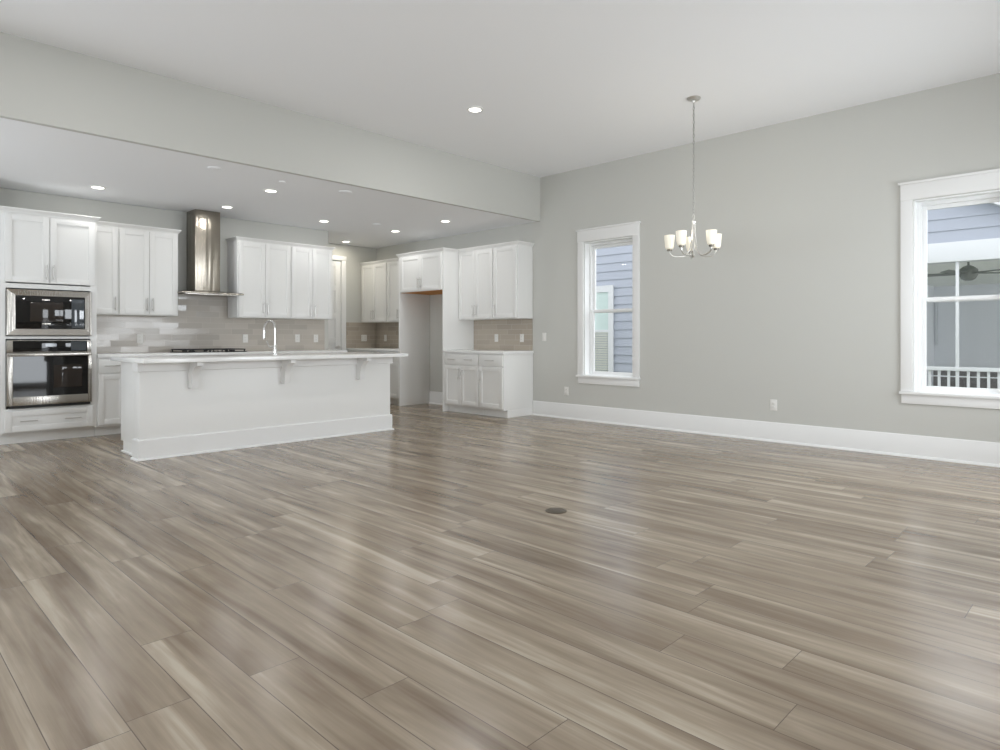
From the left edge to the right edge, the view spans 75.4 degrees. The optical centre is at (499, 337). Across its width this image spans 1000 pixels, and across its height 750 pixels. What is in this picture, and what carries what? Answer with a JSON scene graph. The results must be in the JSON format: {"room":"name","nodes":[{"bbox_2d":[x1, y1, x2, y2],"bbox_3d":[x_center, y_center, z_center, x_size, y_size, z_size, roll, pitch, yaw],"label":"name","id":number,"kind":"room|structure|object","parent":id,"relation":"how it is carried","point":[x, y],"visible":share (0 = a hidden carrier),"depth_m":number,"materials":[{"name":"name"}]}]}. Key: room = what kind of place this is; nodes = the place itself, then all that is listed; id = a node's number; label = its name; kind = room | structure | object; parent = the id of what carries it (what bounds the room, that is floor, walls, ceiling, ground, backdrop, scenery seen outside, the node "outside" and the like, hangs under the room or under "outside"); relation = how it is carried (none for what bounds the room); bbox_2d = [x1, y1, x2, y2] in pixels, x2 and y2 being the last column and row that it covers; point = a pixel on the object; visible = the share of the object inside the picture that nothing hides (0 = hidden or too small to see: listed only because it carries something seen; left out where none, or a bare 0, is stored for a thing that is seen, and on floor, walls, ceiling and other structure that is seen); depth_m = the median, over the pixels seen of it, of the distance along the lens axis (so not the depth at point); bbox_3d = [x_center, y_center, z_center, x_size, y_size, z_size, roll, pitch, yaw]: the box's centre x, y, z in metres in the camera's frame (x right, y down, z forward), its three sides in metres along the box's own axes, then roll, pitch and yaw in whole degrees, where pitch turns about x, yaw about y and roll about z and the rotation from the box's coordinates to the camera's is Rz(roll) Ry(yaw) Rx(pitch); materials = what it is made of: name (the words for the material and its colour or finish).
{"room":"open-plan living room","nodes":[
{"label":"open-plan living room","id":0,"kind":"room"},
{"bbox_2d":[0,188,327,352],"bbox_3d":[-5.077,-0.268,7.524,0.120,2.735,6.862,0,0,44],"label":"wall","id":1,"kind":"structure","parent":0,"point":[108,211],"depth_m":8.34,"materials":[{"name":"grey paint"}]},
{"bbox_2d":[97,221,118,314],"bbox_3d":[-4.675,-0.806,7.580,0.370,1.072,0.291,0,0,44],"label":"upper cabinet","id":2,"kind":"object","parent":1,"relation":"attached to","point":[107,232],"visible":0.64,"depth_m":7.51,"materials":[{"name":"white wood"}]},
{"bbox_2d":[118,223,181,315],"bbox_3d":[-4.330,-0.806,7.934,0.370,1.072,0.696,0,0,44],"label":"upper cabinet","id":3,"kind":"object","parent":1,"relation":"attached to","point":[147,255],"visible":0.98,"depth_m":7.81,"materials":[{"name":"white wood"}]},
{"bbox_2d":[177,209,243,296],"bbox_3d":[-3.798,-1.091,8.377,0.496,1.089,0.770,0,0,44],"label":"range hood","id":4,"kind":"object","parent":1,"relation":"attached to","point":[203,226],"visible":0.99,"depth_m":8.33,"materials":[{"name":"silver metal"}]},
{"bbox_2d":[97,295,324,352],"bbox_3d":[-3.794,-0.183,8.743,0.009,0.738,3.181,0,0,44],"label":"tile backsplash","id":5,"kind":"structure","parent":1,"relation":"attached to","point":[201,322],"depth_m":8.57,"materials":[{"name":"grey tile"}]},
{"bbox_2d":[137,334,142,342],"bbox_3d":[-4.471,0.012,8.037,0.009,0.116,0.072,0,0,44],"label":"outlet","id":6,"kind":"object","parent":5,"relation":"attached to","point":[139,336],"visible":1,"depth_m":8.03,"materials":[{"name":"white plastic"}]},
{"bbox_2d":[243,334,247,342],"bbox_3d":[-3.538,0.012,8.992,0.009,0.116,0.072,0,0,44],"label":"outlet","id":7,"kind":"object","parent":5,"relation":"attached to","point":[245,336],"visible":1,"depth_m":8.99,"materials":[{"name":"white plastic"}]},
{"bbox_2d":[295,334,299,341],"bbox_3d":[-2.990,0.009,9.552,0.009,0.116,0.072,0,0,44],"label":"outlet","id":8,"kind":"object","parent":5,"relation":"attached to","point":[297,336],"visible":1,"depth_m":9.55,"materials":[{"name":"white plastic"}]},
{"bbox_2d":[225,236,291,318],"bbox_3d":[-3.330,-0.806,8.957,0.370,1.072,0.794,0,0,44],"label":"upper cabinet","id":9,"kind":"object","parent":1,"relation":"attached to","point":[258,269],"visible":1,"depth_m":8.81,"materials":[{"name":"white wood"}]},
{"bbox_2d":[290,243,335,319],"bbox_3d":[-2.807,-0.806,9.492,0.370,1.072,0.700,0,0,44],"label":"upper cabinet","id":10,"kind":"object","parent":1,"relation":"attached to","point":[311,265],"visible":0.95,"depth_m":9.36,"materials":[{"name":"white wood"}]},
{"bbox_2d":[328,243,375,350],"bbox_3d":[-2.593,-0.268,10.966,1.140,2.735,1.773,0,0,44],"label":"wall","id":11,"kind":"structure","parent":0,"point":[355,255],"depth_m":11.54,"materials":[{"name":"grey paint"}]},
{"bbox_2d":[328,255,346,349],"bbox_3d":[-3.080,-0.165,11.101,0.155,2.530,0.970,0,0,44],"label":"door","id":12,"kind":"structure","parent":11,"relation":"in","point":[337,324],"depth_m":11.33,"materials":[{"name":"white wood"}]},
{"bbox_2d":[0,404,999,749],"bbox_3d":[-1.425,1.160,5.116,10.990,0.120,8.825,0,0,44],"label":"floor","id":13,"kind":"structure","parent":0,"point":[413,585],"depth_m":2.78,"materials":[{"name":"brown wood"}]},
{"bbox_2d":[0,206,100,444],"bbox_3d":[-4.972,-0.118,7.066,0.664,2.434,0.919,0,0,44],"label":"tall cabinet","id":14,"kind":"object","parent":13,"relation":"on","point":[40,249],"visible":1,"depth_m":6.85,"materials":[{"name":"white wood"}]},
{"bbox_2d":[6,289,90,335],"bbox_3d":[-4.917,-0.261,7.006,0.452,0.475,0.750,0,0,44],"label":"microwave","id":15,"kind":"object","parent":14,"relation":"in","point":[28,312],"visible":1,"depth_m":6.84,"materials":[{"name":"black metal"}]},
{"bbox_2d":[6,339,91,408],"bbox_3d":[-4.924,0.373,7.013,0.594,0.710,0.750,0,0,44],"label":"wall oven","id":16,"kind":"object","parent":14,"relation":"in","point":[39,372],"visible":1,"depth_m":6.83,"materials":[{"name":"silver metal"}]},
{"bbox_2d":[45,343,56,346],"bbox_3d":[-4.756,0.079,6.856,0.002,0.033,0.100,0,0,44],"label":"display","id":17,"kind":"object","parent":16,"relation":"on","point":[46,344],"depth_m":6.85,"materials":[{"name":"grey"}]},
{"bbox_2d":[95,358,120,435],"bbox_3d":[-4.570,0.662,7.477,0.664,0.874,0.290,0,0,44],"label":"base cabinet","id":18,"kind":"object","parent":13,"relation":"on","point":[108,372],"visible":0.69,"depth_m":7.26,"materials":[{"name":"white wood"}]},
{"bbox_2d":[97,350,346,357],"bbox_3d":[-3.563,0.205,8.517,0.633,0.038,3.181,0,0,44],"label":"countertop","id":19,"kind":"structure","parent":18,"relation":"on","point":[99,355],"depth_m":8.08,"materials":[{"name":"white stone"}]},
{"bbox_2d":[170,348,246,352],"bbox_3d":[-3.747,0.165,8.327,0.510,0.042,0.770,0,0,44],"label":"cooktop","id":20,"kind":"object","parent":19,"relation":"in","point":[205,349],"visible":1,"depth_m":8.17,"materials":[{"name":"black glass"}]},
{"bbox_2d":[121,357,393,461],"bbox_3d":[-2.443,0.662,6.925,0.926,0.874,2.800,0,0,44],"label":"kitchen island","id":21,"kind":"object","parent":13,"relation":"on","point":[168,410],"visible":0.91,"depth_m":6.46,"materials":[{"name":"white wood"}]},
{"bbox_2d":[110,352,407,363],"bbox_3d":[-2.429,0.205,6.943,0.990,0.038,2.850,0,0,44],"label":"island countertop","id":22,"kind":"structure","parent":21,"relation":"on","point":[288,356],"depth_m":6.37,"materials":[{"name":"white stone"}]},
{"bbox_2d":[263,320,277,354],"bbox_3d":[-2.531,-0.005,7.061,0.240,0.381,0.094,0,0,32],"label":"faucet","id":23,"kind":"object","parent":22,"relation":"on","point":[274,347],"visible":1,"depth_m":7.02,"materials":[{"name":"silver metal"}]},
{"bbox_2d":[347,350,373,351],"bbox_3d":[-2.223,0.662,11.382,0.783,0.874,0.654,0,0,44],"label":"base cabinet","id":24,"kind":"object","parent":13,"relation":"on","point":[348,350],"visible":0.06,"depth_m":11.24,"materials":[{"name":"white"}]},
{"bbox_2d":[346,348,398,351],"bbox_3d":[-1.957,0.205,11.131,1.510,0.038,0.623,0,0,44],"label":"countertop","id":25,"kind":"structure","parent":24,"relation":"on","point":[356,349],"depth_m":11.04,"materials":[{"name":"white stone"}]},
{"bbox_2d":[374,351,398,404],"bbox_3d":[-1.681,0.662,10.852,0.727,0.874,0.654,0,0,44],"label":"base cabinet","id":26,"kind":"object","parent":13,"relation":"on","point":[394,367],"visible":0.29,"depth_m":10.51,"materials":[{"name":"white wood"}]},
{"bbox_2d":[399,257,429,405],"bbox_3d":[-1.400,-0.093,10.600,0.025,2.384,0.622,0,0,44],"label":"panel","id":27,"kind":"object","parent":13,"relation":"on","point":[414,309],"visible":0.76,"depth_m":10.58,"materials":[{"name":"white wood"}]},
{"bbox_2d":[442,251,473,411],"bbox_3d":[-0.631,-0.093,9.848,0.025,2.384,0.622,0,0,44],"label":"panel","id":28,"kind":"object","parent":13,"relation":"on","point":[457,334],"visible":0.56,"depth_m":9.73,"materials":[{"name":"white wood"}]},
{"bbox_2d":[444,353,482,414],"bbox_3d":[-0.367,0.662,9.567,0.742,0.874,0.654,0,0,44],"label":"base cabinet","id":29,"kind":"object","parent":13,"relation":"on","point":[461,383],"visible":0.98,"depth_m":9.35,"materials":[{"name":"white wood"}]},
{"bbox_2d":[443,350,533,353],"bbox_3d":[-0.183,0.205,9.396,1.246,0.038,0.623,0,0,44],"label":"countertop","id":30,"kind":"structure","parent":29,"relation":"on","point":[444,351],"depth_m":9.11,"materials":[{"name":"white stone"}]},
{"bbox_2d":[478,353,532,417],"bbox_3d":[0.070,0.662,9.140,0.477,0.874,0.654,0,0,44],"label":"base cabinet","id":31,"kind":"object","parent":13,"relation":"on","point":[505,380],"visible":0.98,"depth_m":8.96,"materials":[{"name":"white wood"}]},
{"bbox_2d":[545,508,566,513],"bbox_3d":[0.355,1.097,4.104,0.136,0.005,0.136,0,0,44],"label":"floor outlet cover","id":32,"kind":"object","parent":13,"relation":"on","point":[549,510],"visible":1,"depth_m":4.09,"materials":[{"name":"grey metal"}]},
{"bbox_2d":[0,0,999,248],"bbox_3d":[-1.425,-2.006,5.116,10.990,0.734,8.825,0,0,44],"label":"ceiling","id":33,"kind":"structure","parent":0,"point":[560,86],"depth_m":5.49,"materials":[{"name":"white paint"}]},
{"bbox_2d":[89,185,105,188],"bbox_3d":[-4.372,-1.633,7.036,0.164,0.011,0.164,0,0,44],"label":"recessed light","id":34,"kind":"object","parent":33,"relation":"in","point":[91,186],"visible":1,"depth_m":7.02,"materials":[{"name":"white"}]},
{"bbox_2d":[207,166,220,169],"bbox_3d":[-2.758,-1.633,6.248,0.124,0.011,0.124,0,0,44],"label":"junction box blank","id":35,"kind":"object","parent":33,"relation":"attached to","point":[208,167],"visible":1,"depth_m":6.23,"materials":[{"name":"white paint"}]},
{"bbox_2d":[220,205,233,207],"bbox_3d":[-3.412,-1.633,8.090,0.164,0.011,0.164,0,0,44],"label":"recessed light","id":36,"kind":"object","parent":33,"relation":"in","point":[222,206],"visible":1,"depth_m":8.05,"materials":[{"name":"white"}]},
{"bbox_2d":[0,32,539,221],"bbox_3d":[-2.428,-1.945,6.090,0.054,0.616,8.515,0,0,44],"label":"bulkhead","id":37,"kind":"object","parent":33,"relation":"attached to","point":[42,84],"visible":1,"depth_m":5.97,"materials":[{"name":"grey paint"}]},
{"bbox_2d":[263,189,277,192],"bbox_3d":[-2.550,-1.633,7.198,0.164,0.011,0.164,0,0,44],"label":"recessed light","id":38,"kind":"object","parent":33,"relation":"in","point":[265,190],"visible":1,"depth_m":7.17,"materials":[{"name":"white"}]},
{"bbox_2d":[339,190,351,193],"bbox_3d":[-1.737,-1.633,7.278,0.150,0.011,0.150,0,0,44],"label":"junction box blank","id":39,"kind":"object","parent":33,"relation":"attached to","point":[342,191],"visible":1,"depth_m":7.26,"materials":[{"name":"white paint"}]},
{"bbox_2d":[467,106,482,112],"bbox_3d":[-0.246,-2.247,6.377,0.164,0.011,0.164,0,0,44],"label":"recessed light","id":40,"kind":"object","parent":33,"relation":"in","point":[474,109],"visible":1,"depth_m":6.37,"materials":[{"name":"white"}]},
{"bbox_2d":[664,96,721,257],"bbox_3d":[1.807,-1.503,6.071,0.528,1.498,0.510,0,0,44],"label":"chandelier","id":41,"kind":"object","parent":33,"relation":"hanging from","point":[713,239],"visible":1,"depth_m":6.08,"materials":[{"name":"white glass"}]},
{"bbox_2d":[376,73,999,442],"bbox_3d":[1.613,-0.577,8.223,10.990,3.353,0.185,0,0,44],"label":"wall","id":42,"kind":"structure","parent":0,"point":[797,306],"depth_m":6.85,"materials":[{"name":"grey paint"}]},
{"bbox_2d":[346,322,398,347],"bbox_3d":[-1.956,-0.042,11.134,1.514,0.456,0.639,0,0,44],"label":"tile backsplash","id":43,"kind":"structure","parent":42,"relation":"attached to","point":[375,332],"depth_m":11.63,"materials":[{"name":"beige tile"}]},
{"bbox_2d":[361,335,366,340],"bbox_3d":[-2.456,0.007,11.686,0.009,0.116,0.117,0,0,44],"label":"outlet","id":44,"kind":"object","parent":43,"relation":"attached to","point":[363,337],"visible":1,"depth_m":11.68,"materials":[{"name":"white plastic"}]},
{"bbox_2d":[360,259,390,322],"bbox_3d":[-2.124,-0.806,11.484,0.784,1.072,0.370,0,0,44],"label":"upper cabinet","id":45,"kind":"object","parent":42,"relation":"attached to","point":[373,273],"visible":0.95,"depth_m":11.37,"materials":[{"name":"white wood"}]},
{"bbox_2d":[386,258,398,321],"bbox_3d":[-1.581,-0.806,10.954,0.728,1.072,0.370,0,0,44],"label":"upper cabinet","id":46,"kind":"object","parent":42,"relation":"attached to","point":[393,264],"visible":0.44,"depth_m":10.98,"materials":[{"name":"white wood"}]},
{"bbox_2d":[396,247,458,294],"bbox_3d":[-1.034,-1.023,10.204,1.164,0.624,0.682,0,0,44],"label":"upper cabinet","id":47,"kind":"object","parent":42,"relation":"attached to","point":[420,271],"visible":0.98,"depth_m":9.96,"materials":[{"name":"white wood"}]},
{"bbox_2d":[428,391,441,404],"bbox_3d":[-0.808,0.998,10.435,1.045,0.205,0.036,0,0,44],"label":"baseboard","id":48,"kind":"structure","parent":42,"relation":"attached to","point":[434,397],"depth_m":10.69,"materials":[{"name":"white wood"}]},
{"bbox_2d":[458,244,499,319],"bbox_3d":[-0.268,-0.806,9.670,0.742,1.072,0.370,0,0,44],"label":"upper cabinet","id":49,"kind":"object","parent":42,"relation":"attached to","point":[475,263],"visible":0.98,"depth_m":9.54,"materials":[{"name":"white wood"}]},
{"bbox_2d":[474,319,532,350],"bbox_3d":[0.029,-0.042,9.635,1.213,0.456,0.009,0,0,44],"label":"tile backsplash","id":50,"kind":"structure","parent":42,"relation":"attached to","point":[508,331],"depth_m":9.61,"materials":[{"name":"beige tile"}]},
{"bbox_2d":[520,334,523,341],"bbox_3d":[0.315,0.006,9.342,0.072,0.116,0.009,0,0,44],"label":"outlet","id":51,"kind":"object","parent":50,"relation":"attached to","point":[521,335],"visible":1,"depth_m":9.34,"materials":[{"name":"white plastic"}]},
{"bbox_2d":[492,241,533,318],"bbox_3d":[0.178,-0.806,9.233,0.506,1.072,0.370,0,0,44],"label":"upper cabinet","id":52,"kind":"object","parent":42,"relation":"attached to","point":[513,260],"visible":1,"depth_m":9.12,"materials":[{"name":"white wood"}]},
{"bbox_2d":[542,333,545,340],"bbox_3d":[0.618,-0.010,9.058,0.072,0.116,0.010,0,0,44],"label":"light switch","id":53,"kind":"object","parent":42,"relation":"attached to","point":[543,334],"visible":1,"depth_m":9.06,"materials":[{"name":"white plastic"}]},
{"bbox_2d":[564,387,568,395],"bbox_3d":[0.902,0.726,8.782,0.072,0.116,0.009,0,0,44],"label":"outlet","id":54,"kind":"object","parent":42,"relation":"attached to","point":[566,389],"visible":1,"depth_m":8.78,"materials":[{"name":"white plastic"}]},
{"bbox_2d":[575,221,640,386],"bbox_3d":[1.427,-0.413,8.356,0.987,2.042,0.215,0,0,44],"label":"window","id":55,"kind":"structure","parent":42,"relation":"in","point":[586,251],"depth_m":8.51,"materials":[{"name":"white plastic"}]},
{"bbox_2d":[532,401,999,466],"bbox_3d":[2.911,0.998,6.800,6.844,0.205,0.036,0,0,44],"label":"baseboard","id":56,"kind":"structure","parent":42,"relation":"attached to","point":[984,453],"depth_m":6.67,"materials":[{"name":"white wood"}]},
{"bbox_2d":[770,399,776,410],"bbox_3d":[2.890,0.713,6.838,0.072,0.116,0.009,0,0,44],"label":"outlet","id":57,"kind":"object","parent":42,"relation":"attached to","point":[773,403],"visible":1,"depth_m":6.84,"materials":[{"name":"white plastic"}]},
{"bbox_2d":[898,168,999,408],"bbox_3d":[4.112,-0.413,5.731,0.985,2.042,0.215,0,0,44],"label":"window","id":58,"kind":"structure","parent":42,"relation":"in","point":[914,299],"depth_m":5.95,"materials":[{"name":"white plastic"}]},
{"label":"outside","id":59,"kind":"structure","parent":0,"visible":0},
{"bbox_3d":[12.212,1.525,21.076,36.000,0.150,32.785,0,0,44],"label":"ground","id":60,"kind":"structure","parent":59,"visible":0},
{"bbox_2d":[595,202,999,388],"bbox_3d":[7.542,-1.395,14.009,15.200,5.790,9.820,0,0,44],"label":"house","id":61,"kind":"structure","parent":60,"relation":"on","point":[963,337],"depth_m":12.67,"materials":[{"name":"blue"}]},
{"bbox_2d":[595,332,607,371],"bbox_3d":[1.794,0.313,13.033,0.915,0.854,0.016,0,0,44],"label":"blind","id":62,"kind":"object","parent":61,"relation":"hanging from","point":[601,338],"depth_m":12.81,"materials":[{"name":"grey plastic"}]},
{"bbox_2d":[927,262,999,280],"bbox_3d":[7.673,-1.134,10.679,1.303,0.388,1.369,0,0,44],"label":"ceiling fan","id":63,"kind":"object","parent":61,"relation":"hanging from","point":[966,273],"visible":0.88,"depth_m":10.56,"materials":[{"name":"grey"}]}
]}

